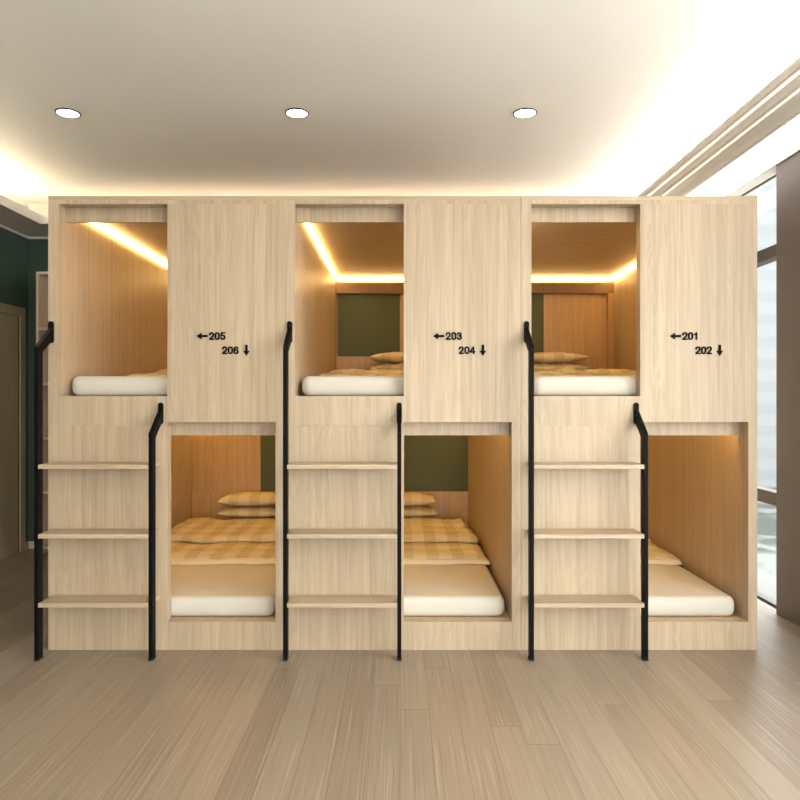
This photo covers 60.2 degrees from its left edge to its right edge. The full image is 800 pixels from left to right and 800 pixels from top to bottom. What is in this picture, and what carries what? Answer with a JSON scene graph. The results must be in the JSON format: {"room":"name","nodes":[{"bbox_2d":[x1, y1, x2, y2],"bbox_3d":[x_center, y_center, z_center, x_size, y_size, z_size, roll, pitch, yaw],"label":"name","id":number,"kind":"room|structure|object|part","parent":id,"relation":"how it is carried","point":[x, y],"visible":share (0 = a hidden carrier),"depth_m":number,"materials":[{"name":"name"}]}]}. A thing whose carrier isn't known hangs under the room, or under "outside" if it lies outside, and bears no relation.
{"room":"dormitory","nodes":[
{"label":"dormitory","id":0,"kind":"room"},
{"bbox_2d":[0,227,27,551],"bbox_3d":[-3.230,-0.207,1.450,0.100,2.950,8.900,0,0,0],"label":"wall","id":1,"kind":"structure","parent":0,"point":[13,247],"depth_m":5.75,"materials":[{"name":"green paint"}]},
{"bbox_2d":[0,303,25,557],"bbox_3d":[-3.188,0.248,5.280,0.076,2.040,1.110,0,0,0],"label":"door","id":2,"kind":"structure","parent":1,"relation":"in","point":[9,391],"depth_m":5.65,"materials":[{"name":"brown wood"}]},
{"bbox_2d":[0,188,47,236],"bbox_3d":[-3.010,-1.537,1.450,0.340,0.290,8.900,0,0,0],"label":"trim","id":3,"kind":"structure","parent":1,"relation":"attached to","point":[15,213],"depth_m":5.41,"materials":[{"name":"white paint"}]},
{"bbox_2d":[0,224,47,238],"bbox_3d":[-2.540,-1.383,1.450,1.280,0.018,8.900,0,0,0],"label":"trim","id":4,"kind":"structure","parent":1,"relation":"attached to","point":[1,226],"depth_m":5.76,"materials":[{"name":"white paint"}]},
{"bbox_2d":[28,239,47,540],"bbox_3d":[-0.450,-0.207,5.950,5.660,2.950,0.100,0,0,0],"label":"wall","id":5,"kind":"structure","parent":0,"point":[37,248],"depth_m":5.90,"materials":[{"name":"green paint"}]},
{"bbox_2d":[28,541,33,548],"bbox_3d":[-0.450,1.238,5.894,5.460,0.060,0.012,0,0,0],"label":"baseboard","id":6,"kind":"structure","parent":5,"relation":"attached to","point":[31,543],"depth_m":5.89,"materials":[{"name":"brown wood"}]},
{"bbox_2d":[29,203,47,226],"bbox_3d":[-0.445,-1.537,5.675,5.450,0.290,0.450,0,0,0],"label":"trim","id":7,"kind":"structure","parent":5,"relation":"attached to","point":[40,208],"depth_m":5.89,"materials":[{"name":"white paint"}]},
{"bbox_2d":[0,0,799,202],"bbox_3d":[-0.450,-1.742,1.500,5.660,0.120,9.000,0,0,0],"label":"ceiling","id":8,"kind":"structure","parent":0,"point":[171,97],"depth_m":3.76,"materials":[{"name":"white paint"}]},
{"bbox_2d":[55,108,80,118],"bbox_3d":[-1.944,-1.679,4.040,0.138,0.006,0.138,0,0,0],"label":"recessed light","id":9,"kind":"object","parent":8,"relation":"in","point":[64,112],"visible":1,"depth_m":4.04,"materials":[{"name":"white plastic"}]},
{"bbox_2d":[285,108,308,118],"bbox_3d":[-0.603,-1.679,4.040,0.138,0.006,0.138,0,0,0],"label":"recessed light","id":10,"kind":"object","parent":8,"relation":"in","point":[298,113],"visible":1,"depth_m":4.04,"materials":[{"name":"white plastic"}]},
{"bbox_2d":[513,108,536,118],"bbox_3d":[0.732,-1.679,4.040,0.138,0.006,0.138,0,0,0],"label":"recessed light","id":11,"kind":"object","parent":8,"relation":"in","point":[522,113],"visible":1,"depth_m":4.04,"materials":[{"name":"white"}]},
{"bbox_2d":[0,549,799,799],"bbox_3d":[-0.500,1.328,1.500,5.560,0.120,9.000,0,0,0],"label":"floor","id":12,"kind":"structure","parent":0,"point":[75,724],"depth_m":2.70,"materials":[{"name":"brown wood"}]},
{"bbox_2d":[36,272,47,553],"bbox_3d":[-2.553,0.113,5.742,0.805,2.310,0.285,0,0,0],"label":"bookcase","id":13,"kind":"object","parent":12,"relation":"on","point":[41,277],"visible":0.12,"depth_m":5.69,"materials":[{"name":"brown wood"}]},
{"bbox_3d":[-2.553,-1.031,5.742,0.761,0.022,0.285,0,0,0],"label":"panel","id":14,"kind":"part","parent":13,"relation":"part of","materials":[{"name":"brown wood"}]},
{"bbox_3d":[-2.553,-0.581,5.739,0.761,0.022,0.269,0,0,0],"label":"shelf","id":15,"kind":"part","parent":13,"relation":"part of","materials":[{"name":"brown wood"}]},
{"bbox_2d":[48,196,284,649],"bbox_3d":[-1.185,0.117,4.642,1.198,2.303,2.296,0,0,0],"label":"pod","id":16,"kind":"object","parent":12,"relation":"on","point":[192,288],"visible":0.84,"depth_m":3.50,"materials":[{"name":"brown wood"}]},
{"bbox_2d":[34,321,163,660],"bbox_3d":[-1.490,0.434,3.424,0.580,1.667,0.152,0,0,0],"label":"ladder","id":17,"kind":"object","parent":16,"relation":"attached to","point":[148,601],"visible":1,"depth_m":3.35,"materials":[{"name":"black metal"}]},
{"bbox_3d":[-1.767,0.449,3.421,0.020,1.625,0.142,0,0,0],"label":"rail","id":18,"kind":"part","parent":17,"relation":"part of","materials":[{"name":"black"}]},
{"bbox_3d":[-1.767,-0.344,3.494,0.025,0.110,0.012,0,0,0],"label":"wall plate","id":19,"kind":"part","parent":17,"relation":"part of","materials":[{"name":"black metal"}]},
{"bbox_3d":[-1.212,0.655,3.421,0.020,1.213,0.142,0,0,0],"label":"rail","id":20,"kind":"part","parent":17,"relation":"part of","materials":[{"name":"black metal"}]},
{"bbox_3d":[-1.212,0.068,3.494,0.025,0.110,0.012,0,0,0],"label":"wall plate","id":21,"kind":"part","parent":17,"relation":"part of","materials":[{"name":"black metal"}]},
{"bbox_3d":[-1.456,0.056,3.530,0.552,0.151,0.060,0,0,0],"label":"guard panel","id":22,"kind":"part","parent":16,"relation":"part of","materials":[{"name":"brown wood"}]},
{"bbox_3d":[-1.456,0.700,3.530,0.552,1.137,0.060,0,0,0],"label":"panel","id":23,"kind":"part","parent":16,"relation":"part of","materials":[{"name":"brown wood"}]},
{"bbox_2d":[72,376,166,395],"bbox_3d":[-1.182,-0.074,4.641,1.060,0.108,2.150,0,0,0],"label":"mattress","id":24,"kind":"object","parent":16,"relation":"on","point":[81,385],"visible":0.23,"depth_m":3.57,"materials":[{"name":"beige fabric"}]},
{"bbox_2d":[128,369,166,375],"bbox_3d":[-1.179,-0.175,4.958,1.109,0.092,1.421,0,0,0],"label":"duvet","id":25,"kind":"object","parent":24,"relation":"on","point":[159,372],"visible":0.02,"depth_m":4.32,"materials":[{"name":"beige fabric"}]},
{"bbox_3d":[-1.758,0.127,4.645,0.053,2.283,2.290,0,0,0],"label":"panel","id":26,"kind":"part","parent":16,"relation":"part of","materials":[{"name":"brown wood"}]},
{"bbox_3d":[-1.185,-1.025,4.645,1.198,0.020,2.290,0,0,0],"label":"roof panel","id":27,"kind":"part","parent":16,"relation":"part of","materials":[{"name":"brown wood"}]},
{"bbox_3d":[-1.182,-1.004,3.530,1.100,0.021,0.060,0,0,0],"label":"rail","id":28,"kind":"part","parent":16,"relation":"part of","materials":[{"name":"brown wood"}]},
{"bbox_3d":[-0.906,1.197,3.530,0.548,0.142,0.060,0,0,0],"label":"sill panel","id":29,"kind":"part","parent":16,"relation":"part of","materials":[{"name":"brown wood"}]},
{"bbox_3d":[-0.906,-0.441,3.530,0.548,1.106,0.060,0,0,0],"label":"panel","id":30,"kind":"part","parent":16,"relation":"part of","materials":[{"name":"brown wood"}]},
{"bbox_2d":[171,564,274,615],"bbox_3d":[-1.182,1.071,4.641,1.060,0.108,2.150,0,0,0],"label":"mattress","id":31,"kind":"object","parent":16,"relation":"on","point":[200,589],"visible":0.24,"depth_m":3.70,"materials":[{"name":"beige fabric"}]},
{"bbox_2d":[171,518,274,564],"bbox_3d":[-1.187,0.972,4.959,1.095,0.090,1.406,0,0,0],"label":"duvet","id":32,"kind":"object","parent":31,"relation":"on","point":[195,541],"visible":0.62,"depth_m":4.74,"materials":[{"name":"beige fabric"}]},
{"bbox_2d":[217,505,274,516],"bbox_3d":[-1.172,0.889,5.560,0.541,0.090,0.310,0,0,1],"label":"pillow","id":33,"kind":"object","parent":32,"relation":"on","point":[266,510],"visible":0.73,"depth_m":5.43,"materials":[{"name":"yellow fabric"}]},
{"bbox_2d":[217,492,274,505],"bbox_3d":[-1.178,0.795,5.560,0.525,0.103,0.310,0,0,-1],"label":"pillow","id":34,"kind":"object","parent":33,"relation":"on","point":[241,498],"visible":0.88,"depth_m":5.43,"materials":[{"name":"yellow fabric"}]},
{"bbox_3d":[-1.448,0.438,5.760,0.569,0.651,0.020,0,0,0],"label":"oak panel","id":35,"kind":"part","parent":16,"relation":"part of","materials":[{"name":"brown wood"}]},
{"bbox_3d":[-1.182,0.945,5.755,1.100,0.363,0.030,0,0,0],"label":"headboard","id":36,"kind":"part","parent":16,"relation":"part of","materials":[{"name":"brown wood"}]},
{"bbox_3d":[-0.897,0.438,5.764,0.531,0.651,0.012,0,0,0],"label":"green panel","id":37,"kind":"part","parent":16,"relation":"part of","materials":[{"name":"green"}]},
{"bbox_3d":[-0.609,0.127,4.645,0.046,2.283,2.290,0,0,0],"label":"panel","id":38,"kind":"part","parent":16,"relation":"part of","materials":[{"name":"brown wood"}]},
{"bbox_2d":[285,196,520,649],"bbox_3d":[0.013,0.117,4.642,1.198,2.303,2.296,0,0,0],"label":"pod","id":39,"kind":"object","parent":12,"relation":"on","point":[433,280],"visible":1,"depth_m":3.50,"materials":[{"name":"brown wood"}]},
{"bbox_3d":[-0.559,0.127,4.645,0.053,2.283,2.290,0,0,0],"label":"panel","id":40,"kind":"part","parent":39,"relation":"part of","materials":[{"name":"brown wood"}]},
{"bbox_2d":[283,321,401,660],"bbox_3d":[-0.281,0.434,3.424,0.580,1.667,0.152,0,0,0],"label":"ladder","id":41,"kind":"object","parent":39,"relation":"attached to","point":[295,601],"visible":1,"depth_m":3.35,"materials":[{"name":"black"}]},
{"bbox_3d":[-0.558,0.449,3.421,0.020,1.625,0.142,0,0,0],"label":"rail","id":42,"kind":"part","parent":41,"relation":"part of","materials":[{"name":"black metal"}]},
{"bbox_3d":[-0.558,-0.344,3.494,0.025,0.110,0.012,0,0,0],"label":"wall plate","id":43,"kind":"part","parent":41,"relation":"part of","materials":[{"name":"black metal"}]},
{"bbox_3d":[-0.004,0.655,3.421,0.020,1.213,0.142,0,0,0],"label":"rail","id":44,"kind":"part","parent":41,"relation":"part of","materials":[{"name":"black metal"}]},
{"bbox_3d":[-0.004,0.068,3.494,0.025,0.110,0.012,0,0,0],"label":"wall plate","id":45,"kind":"part","parent":41,"relation":"part of","materials":[{"name":"black metal"}]},
{"bbox_3d":[-0.257,0.056,3.530,0.552,0.151,0.060,0,0,0],"label":"guard panel","id":46,"kind":"part","parent":39,"relation":"part of","materials":[{"name":"brown wood"}]},
{"bbox_3d":[-0.257,0.700,3.530,0.552,1.137,0.060,0,0,0],"label":"panel","id":47,"kind":"part","parent":39,"relation":"part of","materials":[{"name":"brown wood"}]},
{"bbox_2d":[302,376,403,395],"bbox_3d":[0.017,-0.074,4.641,1.060,0.108,2.150,0,0,0],"label":"mattress","id":48,"kind":"object","parent":39,"relation":"on","point":[311,385],"visible":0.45,"depth_m":3.57,"materials":[{"name":"beige fabric"}]},
{"bbox_2d":[319,369,403,375],"bbox_3d":[0.015,-0.174,4.963,1.092,0.090,1.408,0,0,0],"label":"duvet","id":49,"kind":"object","parent":48,"relation":"on","point":[350,372],"visible":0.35,"depth_m":4.73,"materials":[{"name":"beige fabric"}]},
{"bbox_2d":[369,362,403,369],"bbox_3d":[0.027,-0.263,5.560,0.541,0.102,0.310,0,0,1],"label":"pillow","id":50,"kind":"object","parent":49,"relation":"on","point":[386,366],"visible":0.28,"depth_m":5.42,"materials":[{"name":"yellow fabric"}]},
{"bbox_2d":[370,352,403,362],"bbox_3d":[0.021,-0.341,5.560,0.525,0.090,0.310,0,0,-1],"label":"pillow","id":51,"kind":"object","parent":50,"relation":"on","point":[390,357],"visible":0.51,"depth_m":5.43,"materials":[{"name":"yellow fabric"}]},
{"bbox_3d":[-0.005,-0.191,5.755,1.055,0.342,0.030,0,0,0],"label":"headboard","id":52,"kind":"part","parent":39,"relation":"part of","materials":[{"name":"brown wood"}]},
{"bbox_3d":[-0.261,-0.622,5.764,0.520,0.520,0.012,0,0,0],"label":"green panel","id":53,"kind":"part","parent":39,"relation":"part of","materials":[{"name":"green"}]},
{"bbox_3d":[0.017,0.127,5.780,1.100,2.283,0.020,0,0,0],"label":"panel","id":54,"kind":"part","parent":39,"relation":"part of","materials":[{"name":"brown wood"}]},
{"bbox_3d":[0.261,-0.622,5.760,0.523,0.520,0.020,0,0,0],"label":"oak panel","id":55,"kind":"part","parent":39,"relation":"part of","materials":[{"name":"brown wood"}]},
{"bbox_3d":[0.013,-1.025,4.645,1.198,0.020,2.290,0,0,0],"label":"roof panel","id":56,"kind":"part","parent":39,"relation":"part of","materials":[{"name":"brown wood"}]},
{"bbox_3d":[0.017,-1.004,3.530,1.100,0.021,0.060,0,0,0],"label":"rail","id":57,"kind":"part","parent":39,"relation":"part of","materials":[{"name":"brown wood"}]},
{"bbox_3d":[0.017,0.945,5.755,1.100,0.363,0.030,0,0,0],"label":"headboard","id":58,"kind":"part","parent":39,"relation":"part of","materials":[{"name":"brown wood"}]},
{"bbox_3d":[0.301,0.438,5.764,0.531,0.651,0.012,0,0,0],"label":"green panel","id":59,"kind":"part","parent":39,"relation":"part of","materials":[{"name":"green"}]},
{"bbox_2d":[404,564,503,615],"bbox_3d":[0.017,1.071,4.641,1.060,0.108,2.150,0,0,0],"label":"mattress","id":60,"kind":"object","parent":39,"relation":"on","point":[429,589],"visible":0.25,"depth_m":3.70,"materials":[{"name":"beige fabric"}]},
{"bbox_2d":[404,517,490,564],"bbox_3d":[0.021,0.972,4.961,1.106,0.091,1.400,0,0,0],"label":"duvet","id":61,"kind":"object","parent":60,"relation":"on","point":[434,541],"visible":0.49,"depth_m":4.72,"materials":[{"name":"beige fabric"}]},
{"bbox_2d":[404,505,436,516],"bbox_3d":[0.027,0.889,5.560,0.541,0.090,0.310,0,0,1],"label":"pillow","id":62,"kind":"object","parent":61,"relation":"on","point":[417,510],"visible":0.46,"depth_m":5.44,"materials":[{"name":"yellow fabric"}]},
{"bbox_2d":[404,492,435,505],"bbox_3d":[0.021,0.795,5.560,0.525,0.102,0.310,0,0,-1],"label":"pillow","id":63,"kind":"object","parent":62,"relation":"on","point":[410,498],"visible":0.4,"depth_m":5.44,"materials":[{"name":"yellow fabric"}]},
{"bbox_3d":[0.293,1.197,3.530,0.548,0.142,0.060,0,0,0],"label":"sill panel","id":64,"kind":"part","parent":39,"relation":"part of","materials":[{"name":"brown wood"}]},
{"bbox_3d":[0.293,-0.441,3.530,0.548,1.106,0.060,0,0,0],"label":"panel","id":65,"kind":"part","parent":39,"relation":"part of","materials":[{"name":"brown wood"}]},
{"bbox_3d":[0.590,0.127,4.645,0.046,2.283,2.290,0,0,0],"label":"panel","id":66,"kind":"part","parent":39,"relation":"part of","materials":[{"name":"brown wood"}]},
{"bbox_2d":[521,196,756,649],"bbox_3d":[1.213,0.117,4.642,1.198,2.303,2.296,0,0,0],"label":"pod","id":67,"kind":"object","parent":12,"relation":"on","point":[663,289],"visible":0.78,"depth_m":3.50,"materials":[{"name":"brown wood"}]},
{"bbox_3d":[0.640,0.127,4.645,0.053,2.283,2.290,0,0,0],"label":"panel","id":68,"kind":"part","parent":67,"relation":"part of","materials":[{"name":"brown wood"}]},
{"bbox_3d":[0.939,-0.622,5.764,0.520,0.520,0.012,0,0,0],"label":"green panel","id":69,"kind":"part","parent":67,"relation":"part of","materials":[{"name":"green"}]},
{"bbox_3d":[1.194,-0.191,5.755,1.055,0.342,0.030,0,0,0],"label":"headboard","id":70,"kind":"part","parent":67,"relation":"part of","materials":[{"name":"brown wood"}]},
{"bbox_3d":[1.217,0.127,5.780,1.100,2.283,0.020,0,0,0],"label":"panel","id":71,"kind":"part","parent":67,"relation":"part of","materials":[{"name":"brown wood"}]},
{"bbox_3d":[1.460,-0.622,5.760,0.523,0.520,0.020,0,0,0],"label":"oak panel","id":72,"kind":"part","parent":67,"relation":"part of","materials":[{"name":"brown wood"}]},
{"bbox_2d":[534,376,635,395],"bbox_3d":[1.217,-0.074,4.641,1.060,0.108,2.150,0,0,0],"label":"mattress","id":73,"kind":"object","parent":67,"relation":"on","point":[543,385],"visible":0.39,"depth_m":3.57,"materials":[{"name":"beige fabric"}]},
{"bbox_2d":[534,368,635,376],"bbox_3d":[1.217,-0.175,4.961,1.093,0.092,1.403,0,0,0],"label":"duvet","id":74,"kind":"object","parent":73,"relation":"on","point":[566,371],"visible":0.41,"depth_m":4.74,"materials":[{"name":"beige fabric"}]},
{"bbox_2d":[534,362,589,370],"bbox_3d":[1.227,-0.262,5.560,0.541,0.102,0.310,0,0,1],"label":"pillow","id":75,"kind":"object","parent":74,"relation":"on","point":[544,366],"visible":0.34,"depth_m":5.43,"materials":[{"name":"yellow fabric"}]},
{"bbox_2d":[534,352,587,362],"bbox_3d":[1.221,-0.341,5.560,0.525,0.090,0.310,0,0,-1],"label":"pillow","id":76,"kind":"object","parent":75,"relation":"on","point":[539,357],"visible":0.73,"depth_m":5.43,"materials":[{"name":"yellow fabric"}]},
{"bbox_2d":[524,321,648,660],"bbox_3d":[0.918,0.434,3.424,0.580,1.667,0.152,0,0,0],"label":"ladder","id":77,"kind":"object","parent":67,"relation":"attached to","point":[534,601],"visible":1,"depth_m":3.35,"materials":[{"name":"black"}]},
{"bbox_3d":[0.641,-0.344,3.494,0.025,0.110,0.012,0,0,0],"label":"wall plate","id":78,"kind":"part","parent":77,"relation":"part of","materials":[{"name":"black metal"}]},
{"bbox_3d":[0.641,0.449,3.421,0.020,1.625,0.142,0,0,0],"label":"rail","id":79,"kind":"part","parent":77,"relation":"part of","materials":[{"name":"black metal"}]},
{"bbox_3d":[1.196,0.068,3.494,0.025,0.110,0.012,0,0,0],"label":"wall plate","id":80,"kind":"part","parent":77,"relation":"part of","materials":[{"name":"black metal"}]},
{"bbox_3d":[1.196,0.655,3.421,0.020,1.213,0.142,0,0,0],"label":"rail","id":81,"kind":"part","parent":77,"relation":"part of","materials":[{"name":"black metal"}]},
{"bbox_3d":[0.943,0.056,3.530,0.552,0.151,0.060,0,0,0],"label":"guard panel","id":82,"kind":"part","parent":67,"relation":"part of","materials":[{"name":"brown wood"}]},
{"bbox_3d":[0.943,0.700,3.530,0.552,1.137,0.060,0,0,0],"label":"panel","id":83,"kind":"part","parent":67,"relation":"part of","materials":[{"name":"brown wood"}]},
{"bbox_3d":[1.213,-1.025,4.645,1.198,0.020,2.290,0,0,0],"label":"roof panel","id":84,"kind":"part","parent":67,"relation":"part of","materials":[{"name":"brown wood"}]},
{"bbox_3d":[1.217,-1.004,3.530,1.100,0.021,0.060,0,0,0],"label":"rail","id":85,"kind":"part","parent":67,"relation":"part of","materials":[{"name":"brown wood"}]},
{"bbox_3d":[1.790,0.127,4.645,0.046,2.283,2.290,0,0,0],"label":"panel","id":86,"kind":"part","parent":67,"relation":"part of","materials":[{"name":"brown wood"}]},
{"bbox_2d":[640,564,733,615],"bbox_3d":[1.217,1.071,4.641,1.060,0.108,2.150,0,0,0],"label":"mattress","id":87,"kind":"object","parent":67,"relation":"on","point":[673,590],"visible":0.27,"depth_m":3.61,"materials":[{"name":"beige fabric"}]},
{"bbox_2d":[640,538,683,564],"bbox_3d":[1.222,0.972,4.960,1.094,0.089,1.402,0,0,0],"label":"duvet","id":88,"kind":"object","parent":87,"relation":"on","point":[656,555],"visible":0.04,"depth_m":4.33,"materials":[{"name":"beige fabric"}]},
{"bbox_3d":[1.493,-0.441,3.530,0.548,1.106,0.060,0,0,0],"label":"panel","id":89,"kind":"part","parent":67,"relation":"part of","materials":[{"name":"brown wood"}]},
{"bbox_3d":[1.493,1.197,3.530,0.548,0.142,0.060,0,0,0],"label":"sill panel","id":90,"kind":"part","parent":67,"relation":"part of","materials":[{"name":"brown wood"}]},
{"bbox_2d":[757,569,775,608],"bbox_3d":[2.490,1.331,7.600,0.420,0.115,8.800,0,0,0],"label":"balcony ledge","id":91,"kind":"object","parent":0,"point":[766,583],"depth_m":4.76,"materials":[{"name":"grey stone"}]},
{"bbox_2d":[776,151,799,626],"bbox_3d":[2.305,-0.062,3.395,0.150,2.660,1.390,0,0,0],"label":"wall","id":92,"kind":"structure","parent":0,"point":[788,170],"depth_m":3.96,"materials":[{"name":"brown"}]},
{"bbox_2d":[638,56,799,195],"bbox_3d":[2.060,-1.444,1.450,0.640,0.105,8.900,0,0,0],"label":"trim","id":93,"kind":"structure","parent":92,"relation":"attached to","point":[789,110],"depth_m":3.83,"materials":[{"name":"white paint"}]},
{"bbox_2d":[648,70,799,195],"bbox_3d":[1.811,-1.451,1.450,0.064,0.052,8.500,0,0,0],"label":"light strip","id":94,"kind":"object","parent":92,"relation":"attached to","point":[798,72],"visible":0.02,"depth_m":3.71,"materials":[{"name":"beige"}]},
{"bbox_2d":[687,115,799,195],"bbox_3d":[2.080,-1.390,1.450,0.260,0.004,8.500,0,0,0],"label":"ceiling light","id":95,"kind":"object","parent":92,"relation":"attached to","point":[785,141],"visible":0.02,"depth_m":4.01,"materials":[{"name":"white"}]},
{"bbox_2d":[741,175,775,606],"bbox_3d":[2.320,-0.062,4.995,0.080,2.660,1.810,0,0,0],"label":"window","id":96,"kind":"structure","parent":92,"relation":"in","point":[765,256],"depth_m":4.33,"materials":[{"name":"brown metal"}]},
{"label":"outside","id":97,"kind":"structure","parent":0,"visible":0},
{"bbox_2d":[757,487,775,576],"bbox_3d":[25.000,4.368,40.000,130.000,0.200,160.000,0,0,0],"label":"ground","id":98,"kind":"structure","parent":97,"point":[766,513],"depth_m":21.42,"materials":[{"name":"white"}]},
{"bbox_2d":[750,180,775,486],"bbox_3d":[24.000,-4.232,40.000,20.000,17.000,12.000,0,0,0],"label":"apartment building","id":99,"kind":"structure","parent":98,"relation":"on","point":[766,196],"depth_m":34.00,"materials":[{"name":"white"}]}
]}

